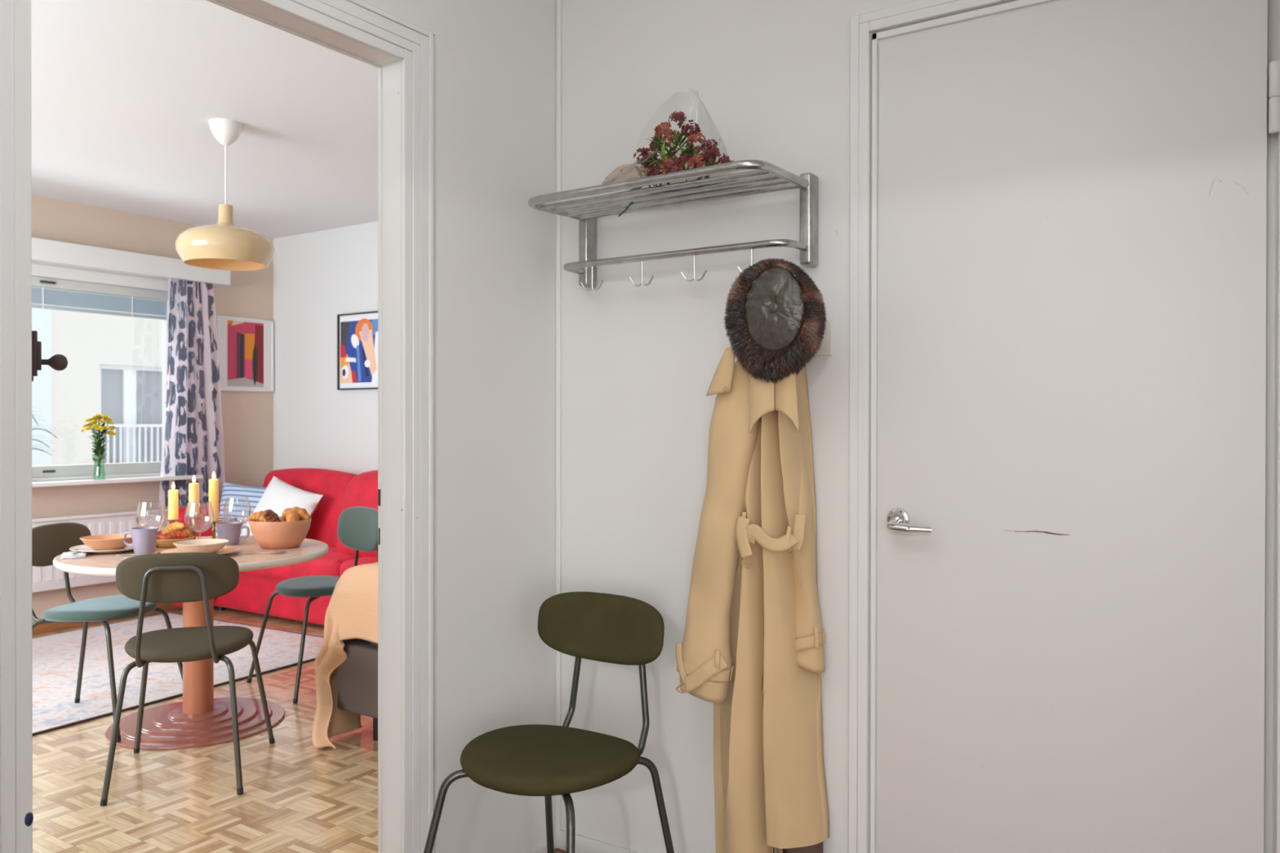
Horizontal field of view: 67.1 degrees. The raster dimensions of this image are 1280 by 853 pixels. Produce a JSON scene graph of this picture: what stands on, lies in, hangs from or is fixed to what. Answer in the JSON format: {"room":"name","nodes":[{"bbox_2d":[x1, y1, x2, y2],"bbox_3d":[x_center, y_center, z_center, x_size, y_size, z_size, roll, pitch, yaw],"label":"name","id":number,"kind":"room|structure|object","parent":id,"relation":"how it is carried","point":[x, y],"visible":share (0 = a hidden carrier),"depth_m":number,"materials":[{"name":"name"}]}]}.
{"room":"entrance hallway","nodes":[
{"label":"entrance hallway","id":0,"kind":"room"},
{"bbox_2d":[31,195,273,622],"bbox_3d":[-3.999,-0.063,4.948,0.280,2.510,4.867,0,0,34],"label":"wall","id":1,"kind":"structure","parent":0,"point":[247,416],"depth_m":6.03,"materials":[{"name":"beige paint"}]},
{"bbox_2d":[31,263,168,481],"bbox_3d":[-3.663,-0.307,5.296,0.132,1.245,2.420,0,0,34],"label":"window","id":2,"kind":"structure","parent":1,"relation":"in","point":[59,286],"depth_m":5.83,"materials":[{"name":"white"}]},
{"bbox_2d":[31,287,166,315],"bbox_3d":[-3.653,-0.753,5.287,0.026,0.091,2.180,0,0,34],"label":"blind","id":3,"kind":"object","parent":2,"relation":"attached to","point":[75,297],"depth_m":5.83,"materials":[{"name":"blue"}]},
{"bbox_2d":[31,603,182,635],"bbox_3d":[-3.906,1.155,4.830,0.014,0.075,4.767,0,0,34],"label":"baseboard","id":4,"kind":"structure","parent":1,"relation":"attached to","point":[168,607],"depth_m":5.66,"materials":[{"name":"brown wood"}]},
{"bbox_2d":[31,506,188,592],"bbox_3d":[-3.550,0.729,5.284,0.099,0.415,2.340,0,0,34],"label":"radiator","id":5,"kind":"object","parent":1,"relation":"attached to","point":[47,578],"visible":0.3,"depth_m":5.70,"materials":[{"name":"white metal"}]},
{"bbox_2d":[31,506,188,522],"bbox_3d":[-3.541,0.530,5.277,0.078,0.018,2.340,0,0,34],"label":"grille","id":6,"kind":"object","parent":5,"relation":"attached to","point":[90,517],"depth_m":5.76,"materials":[{"name":"white metal"}]},
{"bbox_2d":[31,475,203,487],"bbox_3d":[-3.579,0.327,5.206,0.175,0.024,2.520,0,0,34],"label":"window sill","id":7,"kind":"structure","parent":1,"relation":"attached to","point":[147,478],"depth_m":5.73,"materials":[{"name":"white"}]},
{"bbox_2d":[31,406,61,455],"bbox_3d":[-3.497,0.051,5.251,0.147,0.527,0.649,0,0,34],"label":"potted palm","id":8,"kind":"object","parent":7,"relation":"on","point":[36,406],"visible":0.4,"depth_m":5.43,"materials":[{"name":"grey"}]},
{"bbox_3d":[-3.200,0.238,5.708,0.080,0.150,0.080,0,0,34],"label":"flower vase","id":9,"kind":"object","parent":7,"relation":"on","visible":0},
{"bbox_2d":[79,413,117,475],"bbox_3d":[-3.199,0.109,5.707,0.188,0.368,0.192,0,0,34],"label":"bunch","id":10,"kind":"object","parent":9,"relation":"in","point":[100,449],"visible":1,"depth_m":5.69,"materials":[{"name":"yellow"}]},
{"bbox_2d":[31,237,230,287],"bbox_3d":[-3.534,-0.988,5.243,0.160,0.122,2.780,0,0,34],"label":"pelmet","id":11,"kind":"object","parent":1,"relation":"attached to","point":[44,251],"visible":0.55,"depth_m":5.76,"materials":[{"name":"white wood"}]},
{"bbox_2d":[158,278,225,506],"bbox_3d":[-2.868,-0.214,6.185,0.074,1.430,0.440,0,0,34],"label":"curtain","id":12,"kind":"object","parent":11,"relation":"hanging from","point":[193,439],"visible":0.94,"depth_m":6.18,"materials":[{"name":"white fabric"}]},
{"bbox_2d":[216,315,274,391],"bbox_3d":[-2.704,-0.492,6.617,0.022,0.500,0.430,0,0,34],"label":"framed poster","id":13,"kind":"object","parent":1,"relation":"attached to","point":[246,346],"visible":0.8,"depth_m":6.62,"materials":[{"name":"white paper"}]},
{"bbox_2d":[226,320,263,386],"bbox_3d":[-2.702,-0.495,6.615,0.002,0.443,0.278,0,0,34],"label":"print","id":14,"kind":"object","parent":13,"relation":"attached to","point":[245,338],"depth_m":6.61,"materials":[{"name":"multicoloured"}]},
{"bbox_2d":[31,0,377,238],"bbox_3d":[-2.192,-1.335,3.681,4.122,0.050,4.767,0,0,34],"label":"ceiling","id":15,"kind":"structure","parent":0,"point":[125,94],"depth_m":4.10,"materials":[{"name":"white paint"}]},
{"bbox_2d":[174,118,275,271],"bbox_3d":[-1.791,-1.006,4.171,0.398,0.612,0.398,0,0,34],"label":"pendant lamp","id":16,"kind":"object","parent":15,"relation":"hanging from","point":[224,245],"visible":1,"depth_m":4.08,"materials":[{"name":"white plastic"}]},
{"bbox_2d":[31,605,377,852],"bbox_3d":[-2.196,1.220,3.693,4.122,0.040,4.767,0,0,34],"label":"floor","id":17,"kind":"structure","parent":0,"point":[297,797],"depth_m":3.20,"materials":[{"name":"brown wood"}]},
{"bbox_2d":[31,613,324,736],"bbox_3d":[-3.154,1.192,4.066,1.720,0.009,3.732,0,0,30],"label":"rug","id":18,"kind":"object","parent":17,"relation":"on","point":[55,658],"visible":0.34,"depth_m":4.75,"materials":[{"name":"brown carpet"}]},
{"bbox_2d":[31,522,182,741],"bbox_3d":[-2.196,0.794,3.915,0.531,0.793,0.491,0,0,8],"label":"dining chair","id":19,"kind":"object","parent":18,"relation":"on","point":[49,541],"visible":0.73,"depth_m":3.87,"materials":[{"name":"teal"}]},
{"bbox_2d":[99,552,275,805],"bbox_3d":[-1.565,0.808,3.358,0.491,0.793,0.531,0,0,-13],"label":"dining chair","id":20,"kind":"object","parent":17,"relation":"on","point":[171,577],"visible":1,"depth_m":3.17,"materials":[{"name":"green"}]},
{"bbox_2d":[53,535,328,750],"bbox_3d":[-1.789,0.850,3.906,1.006,0.700,1.006,0,0,34],"label":"dining table","id":21,"kind":"object","parent":17,"relation":"on","point":[201,719],"visible":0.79,"depth_m":3.82,"materials":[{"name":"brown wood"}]},
{"bbox_2d":[61,551,87,559],"bbox_3d":[-2.174,0.494,3.707,0.080,0.011,0.128,0,0,-27],"label":"napkin","id":22,"kind":"object","parent":21,"relation":"on","point":[67,555],"visible":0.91,"depth_m":3.67,"materials":[{"name":"white fabric"}]},
{"bbox_2d":[69,542,133,553],"bbox_3d":[-2.124,0.489,3.861,0.276,0.020,0.276,0,0,34],"label":"dinner plate","id":23,"kind":"object","parent":21,"relation":"on","point":[85,548],"visible":0.56,"depth_m":3.81,"materials":[{"name":"beige ceramic"}]},
{"bbox_2d":[80,533,132,551],"bbox_3d":[-2.124,0.466,3.860,0.206,0.050,0.206,0,0,34],"label":"soup bowl","id":24,"kind":"object","parent":23,"relation":"on","point":[107,541],"visible":0.86,"depth_m":3.81,"materials":[{"name":"brown ceramic"}]},
{"bbox_2d":[116,551,160,555],"bbox_3d":[-1.922,0.494,3.746,0.196,0.008,0.034,0,0,-16],"label":"spoon","id":25,"kind":"object","parent":21,"relation":"on","point":[160,552],"visible":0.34,"depth_m":3.73,"materials":[{"name":"silver metal"}]},
{"bbox_2d":[123,526,158,554],"bbox_3d":[-1.969,0.451,3.812,0.120,0.098,0.101,0,0,-35],"label":"mug","id":26,"kind":"object","parent":21,"relation":"on","point":[144,538],"visible":1,"depth_m":3.79,"materials":[{"name":"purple ceramic"}]},
{"bbox_2d":[135,500,165,547],"bbox_3d":[-2.024,0.405,3.992,0.112,0.188,0.112,0,0,34],"label":"wine glass","id":27,"kind":"object","parent":21,"relation":"on","point":[159,500],"visible":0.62,"depth_m":3.99,"materials":[{"name":"clear glass"}]},
{"bbox_2d":[135,500,165,529],"bbox_3d":[-2.024,0.374,3.992,0.112,0.126,0.112,0,0,34],"label":"bowl","id":28,"kind":"object","parent":27,"relation":"on","point":[159,500],"depth_m":3.99,"materials":[{"name":"clear glass"}]},
{"bbox_2d":[164,518,182,523],"bbox_3d":[-2.034,0.451,4.205,0.070,0.094,0.070,0,0,34],"label":"candlestick","id":29,"kind":"object","parent":21,"relation":"on","point":[174,520],"visible":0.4,"depth_m":4.19,"materials":[{"name":"gold metal"}]},
{"bbox_2d":[168,482,178,519],"bbox_3d":[-2.034,0.323,4.205,0.040,0.162,0.040,0,0,34],"label":"candle","id":30,"kind":"object","parent":29,"relation":"on","point":[173,502],"visible":1,"depth_m":4.19,"materials":[{"name":"yellow wax"}]},
{"bbox_2d":[155,535,195,547],"bbox_3d":[-1.952,0.480,4.028,0.170,0.036,0.170,0,0,34],"label":"dish","id":31,"kind":"object","parent":21,"relation":"on","point":[160,543],"visible":0.44,"depth_m":3.96,"materials":[{"name":"brown ceramic"}]},
{"bbox_2d":[156,530,167,539],"bbox_3d":[-1.996,0.459,4.018,0.093,0.050,0.049,0,0,16],"label":"pastry","id":32,"kind":"object","parent":31,"relation":"in","point":[160,536],"visible":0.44,"depth_m":4.00,"materials":[{"name":"red food"}]},
{"bbox_2d":[161,521,184,534],"bbox_3d":[-1.950,0.428,4.035,0.088,0.057,0.050,0,0,-18],"label":"pastry","id":33,"kind":"object","parent":32,"relation":"on","point":[175,526],"visible":0.94,"depth_m":4.02,"materials":[{"name":"food"}]},
{"bbox_2d":[164,530,189,539],"bbox_3d":[-1.929,0.457,4.012,0.093,0.050,0.050,0,0,-36],"label":"pastry","id":34,"kind":"object","parent":31,"relation":"in","point":[177,535],"visible":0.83,"depth_m":4.00,"materials":[{"name":"red food"}]},
{"bbox_2d":[180,525,193,537],"bbox_3d":[-1.914,0.449,4.056,0.083,0.067,0.050,0,0,22],"label":"pastry","id":35,"kind":"object","parent":31,"relation":"in","point":[185,529],"visible":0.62,"depth_m":4.04,"materials":[{"name":"orange food"}]},
{"bbox_2d":[185,513,202,539],"bbox_3d":[-1.894,0.434,4.096,0.070,0.128,0.070,0,0,34],"label":"candlestick","id":36,"kind":"object","parent":21,"relation":"on","point":[193,526],"visible":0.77,"depth_m":4.09,"materials":[{"name":"gold metal"}]},
{"bbox_2d":[188,475,199,514],"bbox_3d":[-1.894,0.289,4.096,0.040,0.164,0.040,0,0,34],"label":"candle","id":37,"kind":"object","parent":36,"relation":"on","point":[193,488],"visible":1,"depth_m":4.08,"materials":[{"name":"yellow wax"}]},
{"bbox_2d":[184,501,214,533],"bbox_3d":[-1.809,0.405,3.963,0.112,0.188,0.112,0,0,34],"label":"wine glass","id":38,"kind":"object","parent":21,"relation":"on","point":[210,501],"visible":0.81,"depth_m":3.96,"materials":[{"name":"clear glass"}]},
{"bbox_2d":[160,546,240,555],"bbox_3d":[-1.703,0.490,3.747,0.284,0.020,0.284,0,0,34],"label":"dinner plate","id":39,"kind":"object","parent":21,"relation":"on","point":[226,549],"visible":0.33,"depth_m":3.78,"materials":[{"name":"beige ceramic"}]},
{"bbox_2d":[173,538,229,553],"bbox_3d":[-1.703,0.470,3.747,0.200,0.044,0.200,0,0,34],"label":"soup bowl","id":40,"kind":"object","parent":39,"relation":"on","point":[200,545],"visible":0.91,"depth_m":3.71,"materials":[{"name":"beige ceramic"}]},
{"bbox_2d":[204,520,222,538],"bbox_3d":[-1.849,0.453,4.185,0.070,0.089,0.070,0,0,34],"label":"candlestick","id":41,"kind":"object","parent":21,"relation":"on","point":[213,530],"visible":0.75,"depth_m":4.18,"materials":[{"name":"gold metal"}]},
{"bbox_2d":[208,471,218,521],"bbox_3d":[-1.849,0.302,4.185,0.040,0.214,0.040,0,0,34],"label":"candle","id":42,"kind":"object","parent":41,"relation":"on","point":[213,483],"visible":1,"depth_m":4.17,"materials":[{"name":"yellow wax"}]},
{"bbox_2d":[217,517,237,523],"bbox_3d":[-1.852,0.454,4.324,0.088,0.086,0.111,0,0,-22],"label":"mug","id":43,"kind":"object","parent":21,"relation":"on","point":[223,519],"visible":0.22,"depth_m":4.31,"materials":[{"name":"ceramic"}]},
{"bbox_2d":[215,521,249,545],"bbox_3d":[-1.730,0.453,4.085,0.123,0.091,0.105,0,0,-36],"label":"mug","id":44,"kind":"object","parent":21,"relation":"on","point":[229,531],"visible":0.92,"depth_m":4.05,"materials":[{"name":"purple ceramic"}]},
{"bbox_2d":[223,497,251,541],"bbox_3d":[-1.755,0.404,4.204,0.112,0.188,0.112,0,0,34],"label":"wine glass","id":45,"kind":"object","parent":21,"relation":"on","point":[226,498],"visible":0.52,"depth_m":4.21,"materials":[{"name":"clear glass"}]},
{"bbox_2d":[223,497,251,525],"bbox_3d":[-1.754,0.373,4.204,0.112,0.126,0.112,0,0,34],"label":"bowl","id":46,"kind":"object","parent":45,"relation":"on","point":[226,498],"depth_m":4.21,"materials":[{"name":"clear glass"}]},
{"bbox_2d":[233,551,285,554],"bbox_3d":[-1.489,0.494,3.783,0.196,0.008,0.034,0,0,-14],"label":"spoon","id":47,"kind":"object","parent":21,"relation":"on","point":[275,552],"visible":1,"depth_m":3.78,"materials":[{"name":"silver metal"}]},
{"bbox_2d":[248,516,311,549],"bbox_3d":[-1.489,0.441,3.997,0.244,0.116,0.244,0,0,34],"label":"bread bowl","id":48,"kind":"object","parent":21,"relation":"on","point":[282,535],"visible":0.94,"depth_m":3.91,"materials":[{"name":"ceramic"}]},
{"bbox_2d":[247,511,265,522],"bbox_3d":[-1.566,0.381,3.995,0.110,0.063,0.056,0,0,10],"label":"croissant","id":49,"kind":"object","parent":48,"relation":"in","point":[258,516],"visible":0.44,"depth_m":3.98,"materials":[{"name":"orange food"}]},
{"bbox_2d":[262,509,280,522],"bbox_3d":[-1.513,0.388,3.957,0.058,0.098,0.082,0,0,42],"label":"croissant","id":50,"kind":"object","parent":48,"relation":"in","point":[268,515],"visible":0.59,"depth_m":3.94,"materials":[{"name":"brown food"}]},
{"bbox_2d":[281,507,291,521],"bbox_3d":[-1.472,0.374,4.053,0.060,0.067,0.105,0,0,-20],"label":"croissant","id":51,"kind":"object","parent":48,"relation":"in","point":[286,509],"visible":0.16,"depth_m":4.03,"materials":[{"name":"orange food"}]},
{"bbox_2d":[285,511,299,521],"bbox_3d":[-1.436,0.379,3.983,0.059,0.063,0.109,0,0,-28],"label":"bread roll","id":52,"kind":"object","parent":48,"relation":"in","point":[291,516],"visible":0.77,"depth_m":3.95,"materials":[{"name":"orange food"}]},
{"bbox_2d":[282,506,310,520],"bbox_3d":[-1.425,0.365,4.009,0.110,0.064,0.055,0,0,-1],"label":"croissant","id":53,"kind":"object","parent":48,"relation":"in","point":[303,513],"visible":0.7,"depth_m":3.99,"materials":[{"name":"orange food"}]},
{"bbox_2d":[168,467,377,625],"bbox_3d":[-1.950,0.721,5.866,1.930,0.940,0.847,0,0,34],"label":"sofa","id":54,"kind":"object","parent":17,"relation":"on","point":[341,491],"visible":0.22,"depth_m":5.94,"materials":[{"name":"red fabric"}]},
{"bbox_2d":[215,481,266,536],"bbox_3d":[-2.505,0.573,6.222,0.523,0.418,0.229,0,0,6],"label":"cushion","id":55,"kind":"object","parent":54,"relation":"on","point":[234,507],"visible":0.36,"depth_m":6.19,"materials":[{"name":"blue fabric"}]},
{"bbox_2d":[240,475,323,535],"bbox_3d":[-2.214,0.558,5.938,0.521,0.490,0.237,0,0,28],"label":"cushion","id":56,"kind":"object","parent":54,"relation":"on","point":[278,495],"visible":0.43,"depth_m":5.91,"materials":[{"name":"white fabric"}]},
{"bbox_2d":[239,546,355,582],"bbox_3d":[-2.106,0.847,5.994,1.213,0.215,0.453,0,0,34],"label":"seat cushion","id":57,"kind":"object","parent":54,"relation":"on","point":[330,564],"depth_m":5.67,"materials":[{"name":"red fabric"}]},
{"bbox_2d":[262,467,357,547],"bbox_3d":[-2.127,0.556,6.268,0.933,0.571,0.313,0,0,34],"label":"cushion","id":58,"kind":"object","parent":54,"relation":"on","point":[332,484],"depth_m":6.04,"materials":[{"name":"red fabric"}]},
{"bbox_2d":[336,470,377,557],"bbox_3d":[-1.426,0.569,5.714,0.889,0.635,0.440,0,0,34],"label":"cushion","id":59,"kind":"object","parent":54,"relation":"on","point":[362,490],"depth_m":5.72,"materials":[{"name":"red fabric"}]},
{"bbox_2d":[339,556,377,577],"bbox_3d":[-1.383,0.850,5.513,0.578,0.215,0.453,0,0,34],"label":"seat cushion","id":60,"kind":"object","parent":54,"relation":"on","point":[346,563],"depth_m":5.46,"materials":[{"name":"red fabric"}]},
{"bbox_2d":[246,506,377,703],"bbox_3d":[-1.481,0.795,4.523,0.491,0.808,0.531,0,0,45],"label":"dining chair","id":61,"kind":"object","parent":17,"relation":"on","point":[357,526],"visible":0.65,"depth_m":4.53,"materials":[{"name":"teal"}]},
{"bbox_2d":[337,638,377,741],"bbox_3d":[-0.478,0.762,3.798,1.138,0.880,0.877,0,0,34],"label":"armchair","id":62,"kind":"object","parent":17,"relation":"on","point":[357,675],"visible":0.02,"depth_m":3.67,"materials":[{"name":"grey fabric"}]},
{"bbox_2d":[311,561,377,749],"bbox_3d":[-0.781,0.858,3.507,1.160,0.672,0.376,0,0,34],"label":"blanket","id":63,"kind":"object","parent":62,"relation":"on","point":[352,611],"visible":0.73,"depth_m":3.68,"materials":[{"name":"brown fabric"}]},
{"bbox_2d":[273,221,377,475],"bbox_3d":[-0.814,-0.062,5.691,4.200,2.510,0.100,0,0,34],"label":"wall","id":64,"kind":"structure","parent":0,"point":[319,276],"depth_m":6.53,"materials":[{"name":"white paint"}]},
{"bbox_2d":[337,311,377,390],"bbox_3d":[-1.730,-0.491,6.224,0.650,0.500,0.024,0,0,34],"label":"framed abstract print","id":65,"kind":"object","parent":64,"relation":"attached to","point":[357,332],"visible":0.63,"depth_m":6.30,"materials":[{"name":"multicoloured paper"}]},
{"bbox_2d":[361,0,555,852],"bbox_3d":[-0.639,-0.046,2.232,0.078,2.510,5.467,0,0,34],"label":"wall","id":66,"kind":"structure","parent":0,"point":[495,60],"depth_m":2.53,"materials":[{"name":"white paint"}]},
{"bbox_2d":[0,0,434,852],"bbox_3d":[-0.814,0.129,1.957,0.094,2.162,0.996,0,0,34],"label":"trim","id":67,"kind":"structure","parent":66,"relation":"attached to","point":[402,51],"depth_m":2.27,"materials":[{"name":"white paint"}]},
{"bbox_2d":[528,838,556,852],"bbox_3d":[-0.376,1.193,2.558,0.008,0.030,0.488,0,0,34],"label":"baseboard","id":68,"kind":"structure","parent":66,"relation":"attached to","point":[542,849],"depth_m":2.71,"materials":[{"name":"white paint"}]},
{"bbox_3d":[-1.291,0.180,1.964,0.038,2.042,0.760,0,0,-30],"label":"door","id":69,"kind":"structure","parent":66,"relation":"in","visible":0},
{"bbox_2d":[31,330,67,381],"bbox_3d":[-1.392,-0.164,2.267,0.083,0.116,0.044,0,0,-30],"label":"door knob","id":70,"kind":"object","parent":69,"relation":"attached to","point":[57,362],"visible":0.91,"depth_m":2.25,"materials":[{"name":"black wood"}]},
{"bbox_2d":[554,848,566,852],"bbox_3d":[0.309,1.236,0.978,2.900,0.040,2.380,0,0,34],"label":"floor","id":71,"kind":"structure","parent":0,"point":[557,850],"depth_m":2.74,"materials":[{"name":"brown wood"}]},
{"bbox_2d":[423,591,674,852],"bbox_3d":[-0.200,0.815,2.233,0.491,0.793,0.531,0,0,33],"label":"dining chair","id":72,"kind":"object","parent":71,"relation":"on","point":[548,761],"visible":1,"depth_m":2.29,"materials":[{"name":"green fabric"}]},
{"bbox_2d":[560,0,1279,852],"bbox_3d":[0.997,-0.043,2.004,2.900,2.510,0.100,0,0,34],"label":"wall","id":73,"kind":"structure","parent":0,"point":[771,77],"depth_m":2.54,"materials":[{"name":"white paint"}]},
{"bbox_2d":[555,0,561,848],"bbox_3d":[-0.233,-0.048,2.757,0.016,2.510,0.009,0,0,34],"label":"trim","id":74,"kind":"structure","parent":73,"relation":"attached to","point":[558,2],"depth_m":2.75,"materials":[{"name":"white paint"}]},
{"bbox_2d":[559,830,638,852],"bbox_3d":[0.132,1.181,2.517,0.866,0.055,0.011,0,0,34],"label":"baseboard","id":75,"kind":"structure","parent":73,"relation":"attached to","point":[583,844],"depth_m":2.69,"materials":[{"name":"white paint"}]},
{"bbox_2d":[528,160,817,291],"bbox_3d":[0.057,-0.478,2.390,0.702,0.250,0.293,0,0,34],"label":"rack","id":76,"kind":"object","parent":73,"relation":"attached to","point":[807,183],"visible":0.9,"depth_m":2.33,"materials":[{"name":"metal"}]},
{"bbox_2d":[601,90,733,216],"bbox_3d":[0.069,-0.688,2.365,0.365,0.289,0.181,0,0,34],"label":"flower bouquet","id":77,"kind":"object","parent":76,"relation":"on","point":[691,157],"visible":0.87,"depth_m":2.32,"materials":[{"name":"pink plant"}]},
{"bbox_2d":[722,257,827,383],"bbox_3d":[0.290,-0.235,2.161,0.269,0.288,0.144,0,0,45],"label":"hat","id":78,"kind":"object","parent":76,"relation":"hanging from","point":[775,316],"visible":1,"depth_m":2.10,"materials":[{"name":"black fur"}]},
{"bbox_2d":[675,347,829,852],"bbox_3d":[0.261,0.463,2.295,0.329,1.293,0.203,0,0,34],"label":"coat","id":79,"kind":"object","parent":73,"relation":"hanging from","point":[752,647],"visible":0.96,"depth_m":2.25,"materials":[{"name":"beige fabric"}]},
{"bbox_2d":[813,320,832,355],"bbox_3d":[0.423,-0.212,2.319,0.084,0.084,0.012,0,0,34],"label":"light switch","id":80,"kind":"object","parent":73,"relation":"attached to","point":[826,347],"visible":0.47,"depth_m":2.30,"materials":[{"name":"white plastic"}]},
{"bbox_2d":[848,0,1279,852],"bbox_3d":[0.871,0.126,2.021,0.907,2.172,0.013,0,0,34],"label":"trim","id":81,"kind":"structure","parent":73,"relation":"attached to","point":[861,26],"depth_m":2.25,"materials":[{"name":"white paint"}]},
{"bbox_2d":[869,0,1279,852],"bbox_3d":[0.865,0.148,2.026,0.796,2.127,0.131,0,0,34],"label":"door","id":82,"kind":"structure","parent":73,"relation":"in","point":[1074,255],"depth_m":2.00,"materials":[{"name":"white paint"}]},
{"label":"outside","id":83,"kind":"structure","parent":0,"visible":0},
{"bbox_3d":[-18.776,10.225,15.138,35.500,0.200,80.000,0,0,34],"label":"ground","id":84,"kind":"structure","parent":83,"visible":0},
{"bbox_2d":[31,303,162,466],"bbox_3d":[-9.288,0.656,11.192,0.600,19.000,36.000,0,0,34],"label":"apartment building","id":85,"kind":"structure","parent":84,"relation":"on","point":[113,369],"depth_m":13.42,"materials":[{"name":"white"}]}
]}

